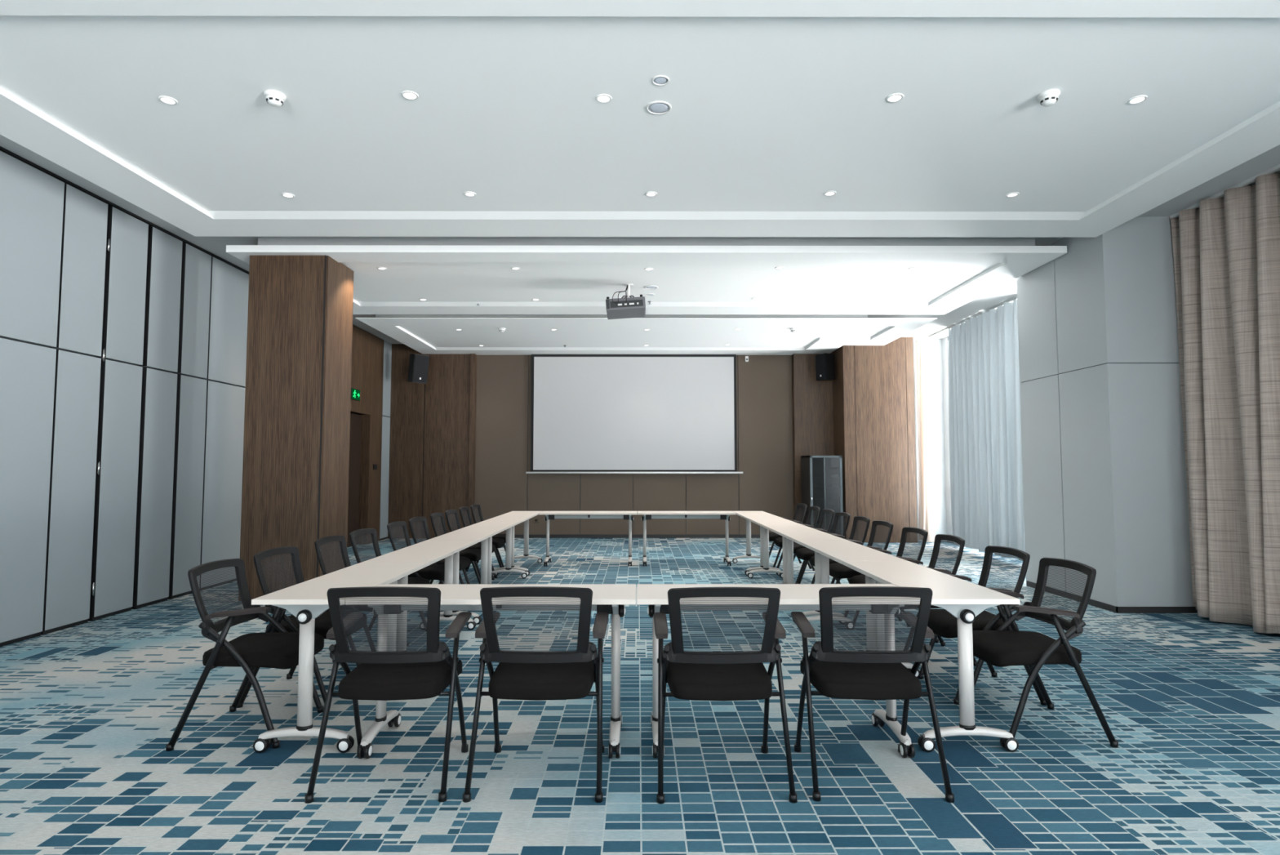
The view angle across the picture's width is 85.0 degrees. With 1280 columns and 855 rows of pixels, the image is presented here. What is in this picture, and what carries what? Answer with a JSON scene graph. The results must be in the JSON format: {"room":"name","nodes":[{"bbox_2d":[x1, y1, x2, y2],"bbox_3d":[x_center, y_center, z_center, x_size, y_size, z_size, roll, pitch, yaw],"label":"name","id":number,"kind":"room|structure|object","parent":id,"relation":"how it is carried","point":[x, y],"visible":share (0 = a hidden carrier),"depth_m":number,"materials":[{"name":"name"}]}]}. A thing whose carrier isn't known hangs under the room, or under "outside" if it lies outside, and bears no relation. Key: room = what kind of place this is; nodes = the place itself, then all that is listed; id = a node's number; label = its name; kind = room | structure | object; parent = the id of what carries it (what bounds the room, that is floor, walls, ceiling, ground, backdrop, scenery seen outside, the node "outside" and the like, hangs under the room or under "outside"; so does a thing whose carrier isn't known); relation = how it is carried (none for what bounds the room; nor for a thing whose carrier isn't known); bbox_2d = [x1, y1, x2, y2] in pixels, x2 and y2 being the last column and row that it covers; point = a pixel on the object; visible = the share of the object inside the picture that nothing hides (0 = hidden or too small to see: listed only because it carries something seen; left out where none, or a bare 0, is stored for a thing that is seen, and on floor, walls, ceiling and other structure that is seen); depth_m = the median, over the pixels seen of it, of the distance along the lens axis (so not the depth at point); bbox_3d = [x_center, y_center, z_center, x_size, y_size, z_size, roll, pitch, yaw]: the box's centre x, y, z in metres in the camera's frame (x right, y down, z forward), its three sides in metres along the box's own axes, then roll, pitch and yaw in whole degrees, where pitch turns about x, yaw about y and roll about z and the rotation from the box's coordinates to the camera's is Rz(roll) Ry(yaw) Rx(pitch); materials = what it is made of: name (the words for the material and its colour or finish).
{"room":"conference room","nodes":[
{"label":"conference room","id":0,"kind":"room"},
{"bbox_2d":[0,146,248,274],"bbox_3d":[-4.969,-2.299,3.026,0.075,0.020,16.200,0,-3,0],"label":"trim","id":1,"kind":"structure","parent":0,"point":[2,149],"depth_m":6.53,"materials":[{"name":"black"}]},
{"bbox_2d":[0,337,364,414],"bbox_3d":[-5.123,-0.295,4.410,0.225,3.860,19.200,0,-3,0],"label":"wall","id":2,"kind":"structure","parent":0,"point":[0,337],"depth_m":6.91,"materials":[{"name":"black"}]},
{"bbox_2d":[346,413,361,546],"bbox_3d":[-5.113,0.921,12.293,0.109,2.355,0.940,0,-3,0],"label":"door","id":3,"kind":"structure","parent":2,"relation":"in","point":[355,419],"depth_m":12.50,"materials":[{"name":"brown wood"}]},
{"bbox_2d":[238,255,324,600],"bbox_3d":[-3.782,-0.015,7.734,0.815,3.690,0.680,0,-3,0],"label":"wall column","id":4,"kind":"structure","parent":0,"point":[283,390],"depth_m":7.40,"materials":[{"name":"brown wood"}]},
{"bbox_2d":[318,255,353,576],"bbox_3d":[-3.362,-0.009,7.739,0.025,3.680,0.670,0,-3,0],"label":"column","id":5,"kind":"structure","parent":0,"point":[337,368],"depth_m":7.72,"materials":[{"name":"brown wood"}]},
{"bbox_2d":[316,255,326,577],"bbox_3d":[-3.374,-0.020,7.396,0.010,3.660,0.017,0,-3,0],"label":"trim","id":6,"kind":"structure","parent":5,"relation":"attached to","point":[325,273],"depth_m":7.40,"materials":[{"name":"black metal"}]},
{"bbox_2d":[350,324,383,544],"bbox_3d":[-5.067,0.162,12.207,0.220,3.860,2.420,0,-3,0],"label":"wall","id":7,"kind":"structure","parent":0,"point":[367,348],"depth_m":12.83,"materials":[{"name":"brown wood"}]},
{"bbox_2d":[351,387,359,400],"bbox_3d":[-4.944,-0.573,12.150,0.025,0.196,0.380,0,-3,0],"label":"exit sign","id":8,"kind":"object","parent":7,"relation":"attached to","point":[355,393],"visible":0.9,"depth_m":12.13,"materials":[{"name":"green plastic"}]},
{"bbox_2d":[379,340,391,540],"bbox_3d":[-5.071,0.250,13.715,0.220,3.860,0.560,0,-3,0],"label":"wall strip","id":9,"kind":"object","parent":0,"point":[387,346],"visible":0.36,"depth_m":13.63,"materials":[{"name":"grey laminate"}]},
{"bbox_2d":[387,343,470,538],"bbox_3d":[-4.172,0.263,13.937,1.580,3.860,0.160,0,-3,0],"label":"wall","id":10,"kind":"structure","parent":0,"point":[446,408],"depth_m":13.86,"materials":[{"name":"brown wood"}]},
{"bbox_2d":[407,353,429,383],"bbox_3d":[-4.301,-1.137,13.625,0.442,0.577,0.626,0,-3,0],"label":"wall speaker","id":11,"kind":"object","parent":10,"relation":"attached to","point":[418,368],"visible":1,"depth_m":13.44,"materials":[{"name":"black plastic"}]},
{"bbox_2d":[413,355,429,382],"bbox_3d":[-4.212,-1.125,13.444,0.090,0.510,0.286,-3,-5,45],"label":"grille","id":12,"kind":"object","parent":11,"relation":"attached to","point":[420,362],"depth_m":13.43,"materials":[{"name":"black"}]},
{"bbox_2d":[422,354,426,537],"bbox_3d":[-4.289,0.263,13.939,0.020,3.860,0.115,0,-3,0],"label":"trim","id":13,"kind":"structure","parent":10,"relation":"attached to","point":[425,354],"depth_m":13.86,"materials":[{"name":"black"}]},
{"bbox_2d":[467,353,476,525],"bbox_3d":[-3.337,0.262,13.919,0.090,3.860,0.200,0,-3,0],"label":"trim","id":14,"kind":"structure","parent":10,"relation":"attached to","point":[473,390],"depth_m":13.85,"materials":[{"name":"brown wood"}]},
{"bbox_2d":[474,355,793,533],"bbox_3d":[0.520,0.276,14.160,11.565,3.860,0.300,0,-3,0],"label":"wall","id":15,"kind":"structure","parent":0,"point":[764,408],"depth_m":13.96,"materials":[{"name":"brown wood"}]},
{"bbox_2d":[525,354,742,473],"bbox_3d":[-0.108,-0.273,13.976,4.303,2.385,0.118,0,-3,0],"label":"projection screen","id":16,"kind":"object","parent":15,"relation":"attached to","point":[590,413],"visible":1,"depth_m":13.93,"materials":[{"name":"white fabric"}]},
{"bbox_2d":[514,533,759,537],"bbox_3d":[-0.122,2.159,13.890,6.350,0.070,0.015,0,-3,0],"label":"baseboard","id":17,"kind":"structure","parent":15,"relation":"attached to","point":[516,535],"depth_m":13.88,"materials":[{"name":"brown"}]},
{"bbox_2d":[0,0,1279,237],"bbox_3d":[0.068,-2.032,4.982,8.900,0.075,3.850,0,-3,0],"label":"ceiling","id":18,"kind":"structure","parent":0,"point":[777,106],"depth_m":4.51,"materials":[{"name":"white paint"}]},
{"bbox_2d":[158,95,177,105],"bbox_3d":[-2.982,-2.064,4.415,0.104,0.006,0.104,0,-3,0],"label":"recessed light","id":19,"kind":"object","parent":18,"relation":"in","point":[166,100],"visible":1,"depth_m":4.41,"materials":[{"name":"white"}]},
{"bbox_2d":[263,89,285,106],"bbox_3d":[-2.275,-2.038,4.354,0.124,0.066,0.124,0,-3,0],"label":"smoke detector","id":20,"kind":"object","parent":18,"relation":"attached to","point":[273,98],"visible":1,"depth_m":4.32,"materials":[{"name":"white plastic"}]},
{"bbox_2d":[281,192,294,198],"bbox_3d":[-2.997,-1.974,5.951,0.104,0.006,0.104,0,-3,0],"label":"recessed light","id":21,"kind":"object","parent":18,"relation":"in","point":[284,194],"visible":1,"depth_m":5.94,"materials":[{"name":"white"}]},
{"bbox_2d":[400,90,418,100],"bbox_3d":[-1.434,-2.068,4.356,0.104,0.006,0.104,0,-3,0],"label":"recessed light","id":22,"kind":"object","parent":18,"relation":"in","point":[408,95],"visible":1,"depth_m":4.35,"materials":[{"name":"white"}]},
{"bbox_2d":[463,191,475,196],"bbox_3d":[-1.441,-1.976,5.924,0.104,0.006,0.104,0,-3,0],"label":"recessed light","id":23,"kind":"object","parent":18,"relation":"in","point":[466,193],"visible":1,"depth_m":5.91,"materials":[{"name":"white"}]},
{"bbox_2d":[595,93,612,103],"bbox_3d":[-0.228,-2.066,4.393,0.104,0.006,0.104,0,-3,0],"label":"recessed light","id":24,"kind":"object","parent":18,"relation":"in","point":[602,98],"visible":1,"depth_m":4.38,"materials":[{"name":"white"}]},
{"bbox_2d":[644,191,657,196],"bbox_3d":[0.095,-1.976,5.924,0.104,0.006,0.104,0,-3,0],"label":"recessed light","id":25,"kind":"object","parent":18,"relation":"in","point":[647,193],"visible":1,"depth_m":5.91,"materials":[{"name":"white"}]},
{"bbox_2d":[645,101,671,115],"bbox_3d":[0.121,-2.058,4.507,0.164,0.007,0.164,0,-3,0],"label":"ceiling speaker","id":26,"kind":"object","parent":18,"relation":"attached to","point":[656,108],"visible":1,"depth_m":4.50,"materials":[{"name":"white plastic"}]},
{"bbox_2d":[648,102,669,113],"bbox_3d":[0.121,-2.058,4.507,0.136,0.003,0.136,0,-3,0],"label":"grille","id":27,"kind":"object","parent":26,"relation":"attached to","point":[653,108],"depth_m":4.50,"materials":[{"name":"white"}]},
{"bbox_2d":[652,75,669,85],"bbox_3d":[0.124,-2.077,4.188,0.104,0.007,0.104,0,-3,0],"label":"ceiling speaker","id":28,"kind":"object","parent":18,"relation":"attached to","point":[660,80],"visible":1,"depth_m":4.18,"materials":[{"name":"white plastic"}]},
{"bbox_2d":[653,77,667,84],"bbox_3d":[0.124,-2.077,4.188,0.086,0.003,0.086,0,-3,0],"label":"grille","id":29,"kind":"object","parent":28,"relation":"attached to","point":[656,80],"depth_m":4.19,"materials":[{"name":"white"}]},
{"bbox_2d":[823,191,836,195],"bbox_3d":[1.607,-1.977,5.910,0.104,0.006,0.104,0,-3,0],"label":"recessed light","id":30,"kind":"object","parent":18,"relation":"in","point":[828,193],"visible":1,"depth_m":5.91,"materials":[{"name":"white"}]},
{"bbox_2d":[886,93,903,102],"bbox_3d":[1.600,-2.066,4.385,0.104,0.006,0.104,0,-3,0],"label":"recessed light","id":31,"kind":"object","parent":18,"relation":"in","point":[896,97],"visible":1,"depth_m":4.38,"materials":[{"name":"white"}]},
{"bbox_2d":[1005,191,1019,197],"bbox_3d":[3.165,-1.975,5.937,0.104,0.006,0.104,0,-3,0],"label":"recessed light","id":32,"kind":"object","parent":18,"relation":"in","point":[1015,193],"visible":1,"depth_m":5.93,"materials":[{"name":"white"}]},
{"bbox_2d":[1037,88,1060,106],"bbox_3d":[2.544,-2.038,4.347,0.124,0.066,0.124,0,-3,0],"label":"smoke detector","id":33,"kind":"object","parent":18,"relation":"attached to","point":[1047,98],"visible":1,"depth_m":4.31,"materials":[{"name":"white plastic"}]},
{"bbox_2d":[1127,95,1147,104],"bbox_3d":[3.138,-2.065,4.407,0.104,0.006,0.104,0,-3,0],"label":"recessed light","id":34,"kind":"object","parent":18,"relation":"in","point":[1140,99],"visible":1,"depth_m":4.40,"materials":[{"name":"white"}]},
{"bbox_2d":[0,537,1279,854],"bbox_3d":[0.547,1.733,4.308,11.565,0.200,19.800,0,-3,0],"label":"floor","id":35,"kind":"structure","parent":0,"point":[90,711],"depth_m":3.42,"materials":[{"name":"blue carpet"}]},
{"bbox_2d":[0,151,64,646],"bbox_3d":[-4.972,-0.245,4.951,0.070,3.825,1.873,0,-3,0],"label":"partition panel","id":36,"kind":"object","parent":35,"relation":"on","point":[32,200],"visible":1,"depth_m":5.62,"materials":[{"name":"grey laminate"}]},
{"bbox_2d":[40,183,110,634],"bbox_3d":[-4.971,-0.174,6.163,0.079,3.825,0.511,0,-3,0],"label":"partition panel","id":37,"kind":"object","parent":35,"relation":"on","point":[68,559],"visible":0.97,"depth_m":6.12,"materials":[{"name":"grey laminate"}]},
{"bbox_2d":[88,206,148,621],"bbox_3d":[-4.977,-0.144,6.675,0.070,3.825,0.482,0,-3,0],"label":"partition panel","id":38,"kind":"object","parent":35,"relation":"on","point":[113,563],"visible":0.88,"depth_m":6.65,"materials":[{"name":"grey laminate"}]},
{"bbox_2d":[131,226,182,608],"bbox_3d":[-4.978,-0.113,7.208,0.070,3.825,0.466,0,-3,0],"label":"partition panel","id":39,"kind":"object","parent":35,"relation":"on","point":[164,255],"visible":0.9,"depth_m":7.18,"materials":[{"name":"grey laminate"}]},
{"bbox_2d":[167,243,211,599],"bbox_3d":[-4.980,-0.083,7.726,0.070,3.825,0.455,0,-3,0],"label":"partition panel","id":40,"kind":"object","parent":35,"relation":"on","point":[196,268],"visible":0.76,"depth_m":7.69,"materials":[{"name":"grey laminate"}]},
{"bbox_2d":[199,256,248,590],"bbox_3d":[-4.982,-0.041,8.435,0.070,3.825,0.923,0,-3,0],"label":"partition panel","id":41,"kind":"object","parent":35,"relation":"on","point":[229,286],"visible":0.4,"depth_m":8.31,"materials":[{"name":"grey laminate"}]},
{"bbox_2d":[165,558,324,751],"bbox_3d":[-2.049,1.162,3.733,0.561,0.884,0.585,0,-3,-1],"label":"chair","id":42,"kind":"object","parent":35,"relation":"on","point":[268,649],"visible":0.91,"depth_m":3.55,"materials":[{"name":"black fabric"}]},
{"bbox_2d":[236,546,366,707],"bbox_3d":[-2.051,1.198,4.341,0.561,0.884,0.585,0,-3,1],"label":"chair","id":43,"kind":"object","parent":35,"relation":"on","point":[323,624],"visible":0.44,"depth_m":4.24,"materials":[{"name":"black"}]},
{"bbox_2d":[251,560,430,752],"bbox_3d":[-1.645,1.240,4.030,0.475,0.750,1.394,0,-3,0],"label":"folding table","id":44,"kind":"object","parent":35,"relation":"on","point":[307,600],"visible":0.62,"depth_m":3.43,"materials":[{"name":"white plastic"}]},
{"bbox_2d":[314,534,376,651],"bbox_3d":[-2.053,1.243,5.110,0.561,0.884,0.585,0,-3,-1],"label":"chair","id":45,"kind":"object","parent":35,"relation":"on","point":[340,538],"visible":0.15,"depth_m":5.08,"materials":[{"name":"black fabric"}]},
{"bbox_2d":[304,586,471,803],"bbox_3d":[-1.102,1.131,3.191,0.585,0.884,0.561,0,-3,-1],"label":"chair","id":46,"kind":"object","parent":35,"relation":"on","point":[400,674],"visible":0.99,"depth_m":3.03,"materials":[{"name":"black fabric"}]},
{"bbox_2d":[349,528,430,645],"bbox_3d":[-2.055,1.279,5.719,0.561,0.884,0.585,0,-3,1],"label":"chair","id":47,"kind":"object","parent":35,"relation":"on","point":[353,534],"visible":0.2,"depth_m":5.82,"materials":[{"name":"black"}]},
{"bbox_2d":[386,520,444,583],"bbox_3d":[-2.057,1.326,6.528,0.561,0.884,0.585,0,-3,-1],"label":"chair","id":48,"kind":"object","parent":35,"relation":"on","point":[432,571],"visible":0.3,"depth_m":6.41,"materials":[{"name":"black fabric"}]},
{"bbox_2d":[366,539,477,651],"bbox_3d":[-1.648,1.322,5.427,0.475,0.750,1.394,0,-3,0],"label":"folding table","id":49,"kind":"object","parent":35,"relation":"on","point":[432,550],"visible":0.39,"depth_m":5.39,"materials":[{"name":"white laminate"}]},
{"bbox_2d":[408,516,470,583],"bbox_3d":[-2.059,1.362,7.137,0.561,0.884,0.585,0,-3,1],"label":"chair","id":50,"kind":"object","parent":35,"relation":"on","point":[464,562],"visible":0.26,"depth_m":7.19,"materials":[{"name":"black fabric"}]},
{"bbox_2d":[430,512,480,583],"bbox_3d":[-2.061,1.403,7.836,0.561,0.884,0.585,0,-3,-2],"label":"chair","id":51,"kind":"object","parent":35,"relation":"on","point":[473,554],"visible":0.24,"depth_m":7.80,"materials":[{"name":"black"}]},
{"bbox_2d":[428,526,507,624],"bbox_3d":[-1.652,1.404,6.825,0.475,0.750,1.394,0,-3,0],"label":"folding table","id":52,"kind":"object","parent":35,"relation":"on","point":[482,534],"visible":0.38,"depth_m":6.74,"materials":[{"name":"white plastic"}]},
{"bbox_2d":[444,509,495,579],"bbox_3d":[-2.062,1.438,8.435,0.561,0.884,0.585,0,-3,0],"label":"chair","id":53,"kind":"object","parent":35,"relation":"on","point":[477,545],"visible":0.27,"depth_m":8.46,"materials":[{"name":"black"}]},
{"bbox_2d":[458,506,504,577],"bbox_3d":[-2.064,1.475,9.074,0.561,0.884,0.585,0,-3,-1],"label":"chair","id":54,"kind":"object","parent":35,"relation":"on","point":[498,542],"visible":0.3,"depth_m":9.13,"materials":[{"name":"black plastic"}]},
{"bbox_2d":[466,504,506,571],"bbox_3d":[-2.066,1.511,9.682,0.561,0.884,0.585,0,-3,0],"label":"chair","id":55,"kind":"object","parent":35,"relation":"on","point":[472,506],"visible":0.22,"depth_m":9.61,"materials":[{"name":"black"}]},
{"bbox_2d":[345,583,635,758],"bbox_3d":[-0.718,1.213,3.558,1.394,0.750,0.475,0,-3,0],"label":"folding table","id":56,"kind":"object","parent":35,"relation":"on","point":[611,598],"visible":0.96,"depth_m":3.54,"materials":[{"name":"laminate"}]},
{"bbox_2d":[467,517,528,583],"bbox_3d":[-1.656,1.486,8.223,0.475,0.750,1.394,0,-3,0],"label":"folding table","id":57,"kind":"object","parent":35,"relation":"on","point":[509,522],"visible":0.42,"depth_m":8.43,"materials":[{"name":"beige laminate"}]},
{"bbox_2d":[493,511,542,575],"bbox_3d":[-1.660,1.568,9.620,0.475,0.750,1.394,0,-3,0],"label":"folding table","id":58,"kind":"object","parent":35,"relation":"on","point":[529,514],"visible":0.56,"depth_m":9.64,"materials":[{"name":"white laminate"}]},
{"bbox_2d":[462,586,608,802],"bbox_3d":[-0.444,1.131,3.192,0.585,0.884,0.561,0,-3,0],"label":"chair","id":59,"kind":"object","parent":35,"relation":"on","point":[519,674],"visible":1,"depth_m":3.03,"materials":[{"name":"black fabric"}]},
{"bbox_2d":[538,511,637,565],"bbox_3d":[-0.737,1.596,10.097,1.394,0.750,0.475,0,-3,0],"label":"folding table","id":60,"kind":"object","parent":35,"relation":"on","point":[548,514],"visible":1,"depth_m":10.07,"materials":[{"name":"white laminate"}]},
{"bbox_2d":[637,511,736,565],"bbox_3d":[0.663,1.596,10.101,1.394,0.750,0.475,0,-3,0],"label":"folding table","id":61,"kind":"object","parent":35,"relation":"on","point":[647,514],"visible":1,"depth_m":10.08,"materials":[{"name":"white plastic"}]},
{"bbox_2d":[653,586,797,803],"bbox_3d":[0.358,1.130,3.185,0.585,0.884,0.561,0,-3,-1],"label":"chair","id":62,"kind":"object","parent":35,"relation":"on","point":[704,675],"visible":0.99,"depth_m":3.02,"materials":[{"name":"black"}]},
{"bbox_2d":[732,511,781,575],"bbox_3d":[1.590,1.569,9.629,0.475,0.750,1.394,0,-3,0],"label":"folding table","id":63,"kind":"object","parent":35,"relation":"on","point":[744,514],"visible":0.65,"depth_m":9.64,"materials":[{"name":"white plastic"}]},
{"bbox_2d":[746,517,807,583],"bbox_3d":[1.594,1.487,8.232,0.475,0.750,1.394,0,-3,0],"label":"folding table","id":64,"kind":"object","parent":35,"relation":"on","point":[765,522],"visible":0.58,"depth_m":8.43,"materials":[{"name":"white plastic"}]},
{"bbox_2d":[636,583,920,758],"bbox_3d":[0.682,1.213,3.562,1.394,0.750,0.475,0,-3,0],"label":"folding table","id":65,"kind":"object","parent":35,"relation":"on","point":[793,596],"visible":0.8,"depth_m":3.54,"materials":[{"name":"white laminate"}]},
{"bbox_2d":[768,502,811,568],"bbox_3d":[2.080,1.524,9.914,0.561,0.884,0.585,0,-3,-1],"label":"chair","id":66,"kind":"object","parent":35,"relation":"on","point":[772,535],"visible":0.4,"depth_m":9.82,"materials":[{"name":"black plastic"}]},
{"bbox_2d":[774,506,820,570],"bbox_3d":[2.082,1.482,9.185,0.561,0.884,0.585,0,-3,1],"label":"chair","id":67,"kind":"object","parent":35,"relation":"on","point":[778,541],"visible":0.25,"depth_m":9.33,"materials":[{"name":"black"}]},
{"bbox_2d":[767,526,845,623],"bbox_3d":[1.598,1.405,6.834,0.475,0.750,1.394,0,-3,0],"label":"folding table","id":68,"kind":"object","parent":35,"relation":"on","point":[792,534],"visible":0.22,"depth_m":6.74,"materials":[{"name":"white laminate"}]},
{"bbox_2d":[793,508,836,583],"bbox_3d":[2.083,1.444,8.536,0.561,0.884,0.585,0,-3,-1],"label":"chair","id":69,"kind":"object","parent":35,"relation":"on","point":[796,546],"visible":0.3,"depth_m":8.48,"materials":[{"name":"black"}]},
{"bbox_2d":[800,455,843,534],"bbox_3d":[3.405,1.338,13.092,0.590,1.615,0.723,0,-3,0],"label":"tall cabinet","id":70,"kind":"object","parent":35,"relation":"on","point":[821,476],"visible":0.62,"depth_m":12.78,"materials":[{"name":"black metal"}]},
{"bbox_2d":[795,511,850,583],"bbox_3d":[2.085,1.407,7.917,0.561,0.884,0.585,0,-3,-1],"label":"chair","id":71,"kind":"object","parent":35,"relation":"on","point":[804,553],"visible":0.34,"depth_m":7.95,"materials":[{"name":"black fabric"}]},
{"bbox_2d":[810,515,870,583],"bbox_3d":[2.087,1.368,7.248,0.561,0.884,0.585,0,-3,1],"label":"chair","id":72,"kind":"object","parent":35,"relation":"on","point":[856,518],"visible":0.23,"depth_m":7.31,"materials":[{"name":"black"}]},
{"bbox_2d":[795,539,907,649],"bbox_3d":[1.602,1.323,5.436,0.475,0.750,1.394,0,-3,0],"label":"folding table","id":73,"kind":"object","parent":35,"relation":"on","point":[838,550],"visible":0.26,"depth_m":5.34,"materials":[{"name":"beige laminate"}]},
{"bbox_2d":[829,520,902,620],"bbox_3d":[2.089,1.331,6.619,0.561,0.884,0.585,0,-3,-1],"label":"chair","id":74,"kind":"object","parent":35,"relation":"on","point":[839,571],"visible":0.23,"depth_m":6.56,"materials":[{"name":"black fabric"}]},
{"bbox_2d":[791,586,954,802],"bbox_3d":[1.018,1.131,3.197,0.585,0.884,0.561,0,-3,1],"label":"chair","id":75,"kind":"object","parent":35,"relation":"on","point":[862,674],"visible":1,"depth_m":3.03,"materials":[{"name":"black fabric"}]},
{"bbox_2d":[849,526,938,642],"bbox_3d":[2.091,1.286,5.851,0.561,0.884,0.585,0,-3,-1],"label":"chair","id":76,"kind":"object","parent":35,"relation":"on","point":[858,579],"visible":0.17,"depth_m":5.95,"materials":[{"name":"black fabric"}]},
{"bbox_2d":[842,560,1020,751],"bbox_3d":[1.605,1.241,4.039,0.475,0.750,1.394,0,-3,0],"label":"folding table","id":77,"kind":"object","parent":35,"relation":"on","point":[965,600],"visible":0.72,"depth_m":3.45,"materials":[{"name":"white laminate"}]},
{"bbox_2d":[899,533,977,666],"bbox_3d":[2.093,1.248,5.202,0.561,0.884,0.585,0,-3,1],"label":"chair","id":78,"kind":"object","parent":35,"relation":"on","point":[939,537],"visible":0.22,"depth_m":5.21,"materials":[{"name":"black"}]},
{"bbox_2d":[918,545,1047,705],"bbox_3d":[2.095,1.200,4.383,0.561,0.884,0.585,0,-3,-1],"label":"chair","id":79,"kind":"object","parent":35,"relation":"on","point":[942,623],"visible":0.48,"depth_m":4.30,"materials":[{"name":"black fabric"}]},
{"bbox_2d":[972,556,1118,747],"bbox_3d":[2.097,1.165,3.774,0.561,0.884,0.585,0,-3,1],"label":"chair","id":80,"kind":"object","parent":35,"relation":"on","point":[1001,647],"visible":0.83,"depth_m":3.62,"materials":[{"name":"black fabric"}]},
{"bbox_2d":[0,134,1279,343],"bbox_3d":[0.547,-2.345,4.546,11.565,0.250,19.800,0,-3,0],"label":"ceiling","id":81,"kind":"structure","parent":0,"point":[1270,158],"depth_m":7.54,"materials":[{"name":"grey paint"}]},
{"bbox_2d":[257,238,1035,245],"bbox_3d":[0.072,-1.899,8.967,8.410,0.125,2.820,0,-3,0],"label":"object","id":82,"kind":"structure","parent":81,"relation":"attached to","point":[435,242],"depth_m":7.56,"materials":[{"name":"grey paint"}]},
{"bbox_2d":[915,337,935,542],"bbox_3d":[5.349,0.229,13.154,0.147,3.802,0.356,1,-3,-15],"label":"window","id":83,"kind":"structure","parent":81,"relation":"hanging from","point":[926,490],"depth_m":13.10,"materials":[{"name":"white glass"}]},
{"bbox_2d":[926,295,1025,559],"bbox_3d":[5.454,0.048,10.756,0.163,3.802,4.650,0,-3,0],"label":"curtain","id":84,"kind":"object","parent":81,"relation":"hanging from","point":[984,418],"visible":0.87,"depth_m":10.94,"materials":[{"name":"grey fabric"}]},
{"bbox_2d":[1169,164,1279,633],"bbox_3d":[5.284,-0.238,5.492,0.294,3.847,2.720,0,-3,-3],"label":"curtain","id":85,"kind":"object","parent":81,"relation":"hanging from","point":[1226,250],"visible":1,"depth_m":6.20,"materials":[{"name":"beige fabric"}]},
{"bbox_2d":[355,317,937,355],"bbox_3d":[0.098,-1.581,12.381,8.880,0.040,3.435,0,-3,0],"label":"ceiling","id":86,"kind":"structure","parent":0,"point":[521,335],"depth_m":11.99,"materials":[{"name":"white paint"}]},
{"bbox_2d":[497,327,505,332],"bbox_3d":[-2.295,-1.613,11.608,0.124,0.066,0.124,0,-3,0],"label":"smoke detector","id":87,"kind":"object","parent":86,"relation":"attached to","point":[500,329],"visible":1,"depth_m":11.57,"materials":[{"name":"white"}]},
{"bbox_2d":[226,244,1066,314],"bbox_3d":[0.072,-1.802,8.896,8.910,0.075,2.990,0,-3,0],"label":"ceiling","id":88,"kind":"structure","parent":0,"point":[452,279],"depth_m":8.54,"materials":[{"name":"white paint"}]},
{"bbox_2d":[375,314,867,317],"bbox_3d":[-0.282,-1.684,12.451,7.620,0.146,3.265,0,-3,0],"label":"trim","id":89,"kind":"structure","parent":88,"relation":"attached to","point":[376,315],"depth_m":10.82,"materials":[{"name":"grey paint"}]},
{"bbox_2d":[605,283,645,319],"bbox_3d":[-0.177,-1.607,8.830,0.499,0.407,0.512,0,-3,0],"label":"projector","id":90,"kind":"object","parent":88,"relation":"hanging from","point":[628,307],"visible":1,"depth_m":8.63,"materials":[{"name":"grey plastic"}]},
{"bbox_2d":[606,299,609,308],"bbox_3d":[-0.395,-1.520,8.622,0.043,0.122,0.016,0,-3,0],"label":"vent grille","id":91,"kind":"object","parent":90,"relation":"attached to","point":[607,300],"depth_m":8.62,"materials":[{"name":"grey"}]},
{"bbox_2d":[644,285,657,288],"bbox_3d":[0.144,-1.797,8.967,0.170,0.007,0.170,0,-3,0],"label":"ceiling speaker","id":92,"kind":"object","parent":88,"relation":"attached to","point":[646,286],"visible":1,"depth_m":8.95,"materials":[{"name":"white"}]},
{"bbox_2d":[791,351,834,523],"bbox_3d":[3.458,0.263,13.938,0.790,3.860,0.200,0,-3,0],"label":"wall","id":93,"kind":"structure","parent":0,"point":[812,399],"depth_m":13.87,"materials":[{"name":"brown wood"}]},
{"bbox_2d":[815,352,835,380],"bbox_3d":[3.603,-1.166,13.651,0.368,0.509,0.542,0,-3,0],"label":"wall speaker","id":94,"kind":"object","parent":93,"relation":"attached to","point":[824,362],"visible":1,"depth_m":13.47,"materials":[{"name":"black plastic"}]},
{"bbox_2d":[815,353,826,379],"bbox_3d":[3.493,-1.169,13.507,0.026,0.476,0.266,2,-4,-28],"label":"grille","id":95,"kind":"object","parent":94,"relation":"attached to","point":[820,359],"depth_m":13.49,"materials":[{"name":"black"}]},
{"bbox_2d":[832,337,917,542],"bbox_3d":[4.504,0.242,13.572,1.330,3.860,0.900,0,-3,0],"label":"pillar","id":96,"kind":"structure","parent":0,"point":[873,385],"depth_m":13.13,"materials":[{"name":"brown wood"}]},
{"bbox_2d":[912,337,952,542],"bbox_3d":[5.662,-0.293,4.441,0.935,3.860,19.200,0,-3,0],"label":"wall","id":97,"kind":"structure","parent":0,"point":[936,348],"depth_m":13.31,"materials":[{"name":"white paint"}]},
{"bbox_2d":[1017,217,1193,606],"bbox_3d":[5.191,-0.110,7.564,1.260,3.860,1.540,0,-3,0],"label":"wall pillar","id":98,"kind":"structure","parent":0,"point":[1106,490],"depth_m":6.88,"materials":[{"name":"grey paint"}]},
{"bbox_2d":[1016,277,1027,585],"bbox_3d":[5.189,-0.064,8.348,1.260,3.860,0.030,0,-3,0],"label":"trim","id":99,"kind":"structure","parent":98,"relation":"attached to","point":[1020,382],"depth_m":8.35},
{"bbox_2d":[1026,580,1197,613],"bbox_3d":[5.185,1.786,7.447,1.272,0.060,1.552,0,-3,0],"label":"baseboard","id":100,"kind":"structure","parent":98,"relation":"attached to","point":[1116,609],"depth_m":6.67,"materials":[{"name":"grey"}]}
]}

